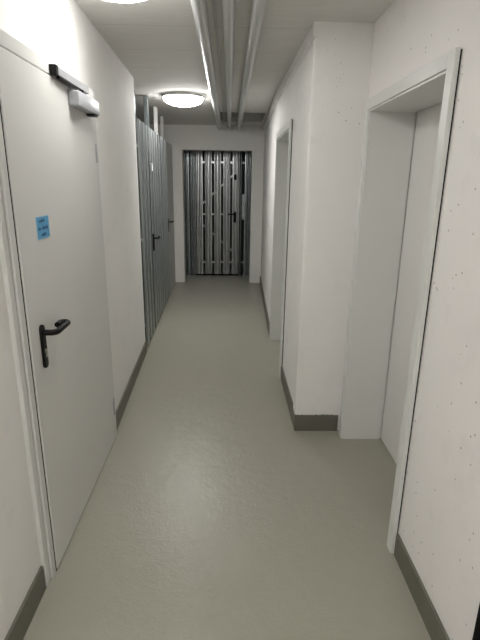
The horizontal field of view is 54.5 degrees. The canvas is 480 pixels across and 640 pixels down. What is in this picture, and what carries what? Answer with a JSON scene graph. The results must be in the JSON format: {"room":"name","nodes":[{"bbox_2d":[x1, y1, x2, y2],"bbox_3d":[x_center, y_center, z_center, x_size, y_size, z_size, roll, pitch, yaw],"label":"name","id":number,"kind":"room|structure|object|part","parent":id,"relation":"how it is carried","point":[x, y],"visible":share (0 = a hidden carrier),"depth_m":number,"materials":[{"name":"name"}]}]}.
{"room":"basement corridor","nodes":[
{"label":"basement corridor","id":0,"kind":"room"},
{"bbox_2d":[0,0,144,639],"bbox_3d":[-0.897,0.127,0.903,0.255,2.420,6.900,0,16,-1],"label":"wall","id":1,"kind":"structure","parent":0,"point":[59,31],"depth_m":2.34,"materials":[{"name":"white paint"}]},
{"bbox_2d":[4,566,45,639],"bbox_3d":[-0.748,1.626,-0.095,0.012,0.115,4.130,0,16,-1],"label":"baseboard","id":2,"kind":"structure","parent":1,"relation":"attached to","point":[19,627],"depth_m":1.73,"materials":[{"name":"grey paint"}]},
{"bbox_2d":[0,28,116,586],"bbox_3d":[-0.755,-0.062,2.192,0.101,2.056,1.198,0,16,-1],"label":"door","id":3,"kind":"structure","parent":1,"relation":"in","point":[55,285],"depth_m":1.93,"materials":[{"name":"grey paint"}]},
{"bbox_2d":[35,215,49,239],"bbox_3d":[-0.761,-0.359,1.802,0.002,0.087,0.128,0,16,-1],"label":"sticker","id":4,"kind":"object","parent":3,"relation":"attached to","point":[42,222],"visible":1,"depth_m":1.79,"materials":[{"name":"blue paper"}]},
{"bbox_3d":[-0.760,0.103,1.809,0.011,0.176,0.035,0,16,-1],"label":"handle plate","id":5,"kind":"part","parent":3,"relation":"part of","materials":[{"name":"black plastic"}]},
{"bbox_3d":[-0.728,0.028,1.862,0.064,0.024,0.167,0,16,-1],"label":"lever","id":6,"kind":"part","parent":3,"relation":"part of","materials":[{"name":"black plastic"}]},
{"bbox_3d":[-0.744,-1.027,2.046,0.020,0.027,0.280,1,16,2],"label":"closer arm","id":7,"kind":"part","parent":3,"relation":"part of","materials":[{"name":"black plastic"}]},
{"bbox_3d":[-0.755,-1.073,2.098,0.026,0.033,0.435,0,16,-1],"label":"guide rail","id":8,"kind":"part","parent":3,"relation":"part of","materials":[{"name":"silver metal"}]},
{"bbox_3d":[-0.740,-0.988,2.072,0.044,0.057,0.004,0,16,-1],"label":"closer plate","id":9,"kind":"part","parent":3,"relation":"part of","materials":[{"name":"silver metal"}]},
{"bbox_2d":[116,340,146,428],"bbox_3d":[-0.867,0.475,3.792,0.012,0.115,1.561,0,16,-3],"label":"baseboard","id":10,"kind":"structure","parent":1,"relation":"attached to","point":[125,397],"depth_m":3.62,"materials":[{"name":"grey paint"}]},
{"bbox_2d":[136,124,263,282],"bbox_3d":[-1.029,-1.817,7.470,4.100,2.420,0.200,0,16,-1],"label":"wall","id":11,"kind":"structure","parent":0,"point":[181,137],"depth_m":7.21,"materials":[{"name":"white paint"}]},
{"bbox_2d":[188,150,244,259],"bbox_3d":[-1.067,-1.661,6.942,4.200,2.420,5.900,0,16,-1],"label":"wall","id":12,"kind":"structure","parent":0,"point":[203,152],"depth_m":9.69,"materials":[{"name":"concrete"}]},
{"bbox_2d":[147,127,162,326],"bbox_3d":[-0.930,-1.009,5.282,0.102,2.115,0.745,0,17,-4],"label":"door","id":13,"kind":"structure","parent":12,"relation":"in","point":[152,136],"depth_m":5.19,"materials":[{"name":"metal"}]},
{"bbox_2d":[160,137,173,302],"bbox_3d":[-0.978,-1.305,6.278,0.102,2.115,0.707,0,16,-1],"label":"door","id":14,"kind":"structure","parent":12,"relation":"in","point":[163,154],"depth_m":6.16,"materials":[{"name":"metal"}]},
{"bbox_2d":[194,151,239,275],"bbox_3d":[-0.394,-1.889,7.957,0.755,2.300,0.121,0,16,-1],"label":"door","id":15,"kind":"structure","parent":12,"relation":"in","point":[198,175],"depth_m":7.99,"materials":[{"name":"metal"}]},
{"bbox_3d":[-0.410,-0.811,8.317,0.755,0.028,0.019,0,16,-1],"label":"rail","id":16,"kind":"part","parent":15,"relation":"part of","materials":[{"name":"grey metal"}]},
{"bbox_2d":[23,259,430,639],"bbox_3d":[-0.958,0.512,4.041,4.300,0.100,12.900,0,16,-1],"label":"floor","id":17,"kind":"structure","parent":0,"point":[206,515],"depth_m":2.33,"materials":[{"name":"grey paint"}]},
{"bbox_2d":[134,90,144,308],"bbox_3d":[-1.024,-1.012,4.746,0.020,2.420,0.030,0,16,-1],"label":"upright post","id":18,"kind":"object","parent":17,"relation":"on","point":[134,90],"visible":0.2,"depth_m":4.69,"materials":[{"name":"metal"}]},
{"bbox_2d":[136,119,154,344],"bbox_3d":[-0.935,-0.806,4.595,0.054,2.115,0.534,0,16,-3],"label":"partition panel","id":19,"kind":"object","parent":17,"relation":"on","point":[142,145],"visible":0.81,"depth_m":4.53,"materials":[{"name":"metal"}]},
{"bbox_2d":[143,95,154,314],"bbox_3d":[-0.962,-1.091,5.016,0.040,2.420,0.080,0,16,-1],"label":"upright post","id":20,"kind":"object","parent":17,"relation":"on","point":[145,97],"visible":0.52,"depth_m":4.70,"materials":[{"name":"metal"}]},
{"bbox_2d":[153,107,163,308],"bbox_3d":[-0.997,-1.306,5.745,0.040,2.420,0.060,0,16,-1],"label":"upright post","id":21,"kind":"object","parent":17,"relation":"on","point":[155,109],"visible":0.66,"depth_m":5.43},
{"bbox_2d":[158,135,164,307],"bbox_3d":[-0.990,-1.160,5.787,0.055,2.115,0.145,0,16,-1],"label":"partition panel","id":22,"kind":"object","parent":17,"relation":"on","point":[159,155],"visible":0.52,"depth_m":5.72,"materials":[{"name":"metal"}]},
{"bbox_2d":[160,116,163,138],"bbox_3d":[-1.056,-1.539,6.529,0.040,2.420,0.060,0,16,-1],"label":"upright post","id":23,"kind":"object","parent":17,"relation":"on","point":[161,117],"visible":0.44,"depth_m":6.20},
{"bbox_2d":[166,142,175,293],"bbox_3d":[-1.039,-1.515,6.985,0.020,2.115,0.840,0,16,-3],"label":"filler panel","id":24,"kind":"object","parent":17,"relation":"on","point":[168,146],"visible":0.79,"depth_m":7.01,"materials":[{"name":"grey metal"}]},
{"bbox_2d":[183,150,194,274],"bbox_3d":[-0.887,-1.901,7.972,0.210,2.300,0.047,0,16,-1],"label":"partition panel","id":25,"kind":"object","parent":17,"relation":"on","point":[188,162],"visible":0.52,"depth_m":7.97,"materials":[{"name":"metal"}]},
{"bbox_2d":[239,151,251,275],"bbox_3d":[0.162,-1.894,8.001,0.342,2.300,0.052,0,16,-1],"label":"partition panel","id":26,"kind":"object","parent":17,"relation":"on","point":[245,199],"visible":0.41,"depth_m":8.00,"materials":[{"name":"metal"}]},
{"bbox_2d":[74,0,394,125],"bbox_3d":[-0.922,-1.928,3.319,4.300,0.150,12.900,0,16,-1],"label":"ceiling","id":27,"kind":"structure","parent":0,"point":[156,41],"depth_m":2.89,"materials":[{"name":"paint"}]},
{"bbox_2d":[105,0,144,2],"bbox_3d":[-0.499,-1.364,1.879,0.418,0.103,0.418,0,16,-1],"label":"ceiling light","id":28,"kind":"object","parent":27,"relation":"attached to","point":[116,1],"visible":1,"depth_m":1.97,"materials":[{"name":"white"}]},
{"bbox_2d":[162,91,203,106],"bbox_3d":[-0.564,-2.182,4.640,0.418,0.103,0.418,0,16,-1],"label":"ceiling light","id":29,"kind":"object","parent":27,"relation":"attached to","point":[178,98],"visible":1,"depth_m":4.51,"materials":[{"name":"white"}]},
{"bbox_2d":[190,0,221,129],"bbox_3d":[-0.192,-1.464,2.180,0.080,0.073,10.180,0,16,-1],"label":"ceiling pipe","id":30,"kind":"object","parent":27,"relation":"attached to","point":[199,9],"visible":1,"depth_m":2.76,"materials":[{"name":"grey plastic"}]},
{"bbox_2d":[213,0,224,125],"bbox_3d":[-0.120,-1.493,2.174,0.018,0.012,10.180,0,16,-1],"label":"cable conduit","id":31,"kind":"object","parent":27,"relation":"attached to","point":[214,1],"visible":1,"depth_m":2.92,"materials":[{"name":"grey plastic"}]},
{"bbox_2d":[223,0,234,129],"bbox_3d":[-0.051,-1.468,2.183,0.070,0.063,10.180,0,16,-1],"label":"ceiling pipe","id":32,"kind":"object","parent":27,"relation":"attached to","point":[228,5],"visible":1,"depth_m":2.79,"materials":[{"name":"grey plastic"}]},
{"bbox_2d":[237,0,266,129],"bbox_3d":[0.088,-1.465,2.187,0.069,0.067,10.180,0,16,-1],"label":"ceiling pipe","id":33,"kind":"object","parent":27,"relation":"attached to","point":[258,7],"visible":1,"depth_m":2.77,"materials":[{"name":"grey plastic"}]},
{"bbox_2d":[260,21,373,429],"bbox_3d":[0.708,-1.096,5.117,0.738,2.420,4.800,0,16,-1],"label":"wall","id":34,"kind":"structure","parent":0,"point":[343,49],"depth_m":2.85,"materials":[{"name":"white paint"}]},
{"bbox_2d":[260,276,269,332],"bbox_3d":[0.327,-0.267,6.360,0.019,0.115,2.871,1,16,0],"label":"baseboard","id":35,"kind":"structure","parent":34,"relation":"attached to","point":[261,286],"depth_m":5.94,"materials":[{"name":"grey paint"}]},
{"bbox_2d":[269,119,292,378],"bbox_3d":[0.519,-0.630,4.190,0.360,2.047,1.067,0,16,-1],"label":"door","id":36,"kind":"structure","parent":34,"relation":"in","point":[283,152],"depth_m":4.51,"materials":[{"name":"grey paint"}]},
{"bbox_2d":[281,367,295,427],"bbox_3d":[0.361,0.568,3.538,0.012,0.115,0.845,0,16,-1],"label":"baseboard","id":37,"kind":"structure","parent":34,"relation":"attached to","point":[288,397],"depth_m":3.50,"materials":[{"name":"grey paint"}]},
{"bbox_2d":[263,21,317,130],"bbox_3d":[0.364,-2.221,4.776,0.052,0.079,4.801,1,16,-1],"label":"trim","id":38,"kind":"structure","parent":34,"relation":"attached to","point":[306,45],"depth_m":3.19,"materials":[{"name":"white paint"}]},
{"bbox_2d":[293,38,316,413],"bbox_3d":[0.386,-0.453,2.857,0.012,2.230,0.114,0,16,-1],"label":"trim","id":39,"kind":"structure","parent":34,"relation":"attached to","point":[313,50],"depth_m":2.77,"materials":[{"name":"white paint"}]},
{"bbox_2d":[294,414,337,430],"bbox_3d":[0.510,0.689,3.131,0.290,0.118,0.012,0,16,-1],"label":"baseboard","id":40,"kind":"object","parent":34,"relation":"attached to","point":[316,422],"visible":1,"depth_m":3.12,"materials":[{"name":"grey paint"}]},
{"bbox_2d":[368,17,416,437],"bbox_3d":[0.914,-0.400,2.772,0.435,2.420,0.100,0,16,-1],"label":"wall","id":41,"kind":"structure","parent":0,"point":[377,23],"depth_m":2.53,"materials":[{"name":"white paint"}]},
{"bbox_2d":[373,0,479,639],"bbox_3d":[0.976,0.367,0.184,0.435,2.420,5.300,0,16,-1],"label":"wall","id":42,"kind":"structure","parent":0,"point":[439,529],"depth_m":1.60,"materials":[{"name":"white paint"}]},
{"bbox_2d":[338,47,461,553],"bbox_3d":[0.834,-0.067,2.322,0.305,2.035,1.044,0,16,-1],"label":"door","id":43,"kind":"structure","parent":42,"relation":"in","point":[430,91],"depth_m":2.59,"materials":[{"name":"grey paint"}]},
{"bbox_2d":[394,534,449,639],"bbox_3d":[0.747,1.612,0.024,0.012,0.115,4.298,0,16,-1],"label":"baseboard","id":44,"kind":"structure","parent":42,"relation":"attached to","point":[434,626],"depth_m":1.82,"materials":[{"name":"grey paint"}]},
{"bbox_2d":[472,603,479,639],"bbox_3d":[0.725,0.269,1.153,0.018,2.050,0.106,0,16,-1],"label":"trim","id":45,"kind":"structure","parent":42,"relation":"attached to","point":[476,635],"depth_m":1.38,"materials":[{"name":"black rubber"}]}
]}

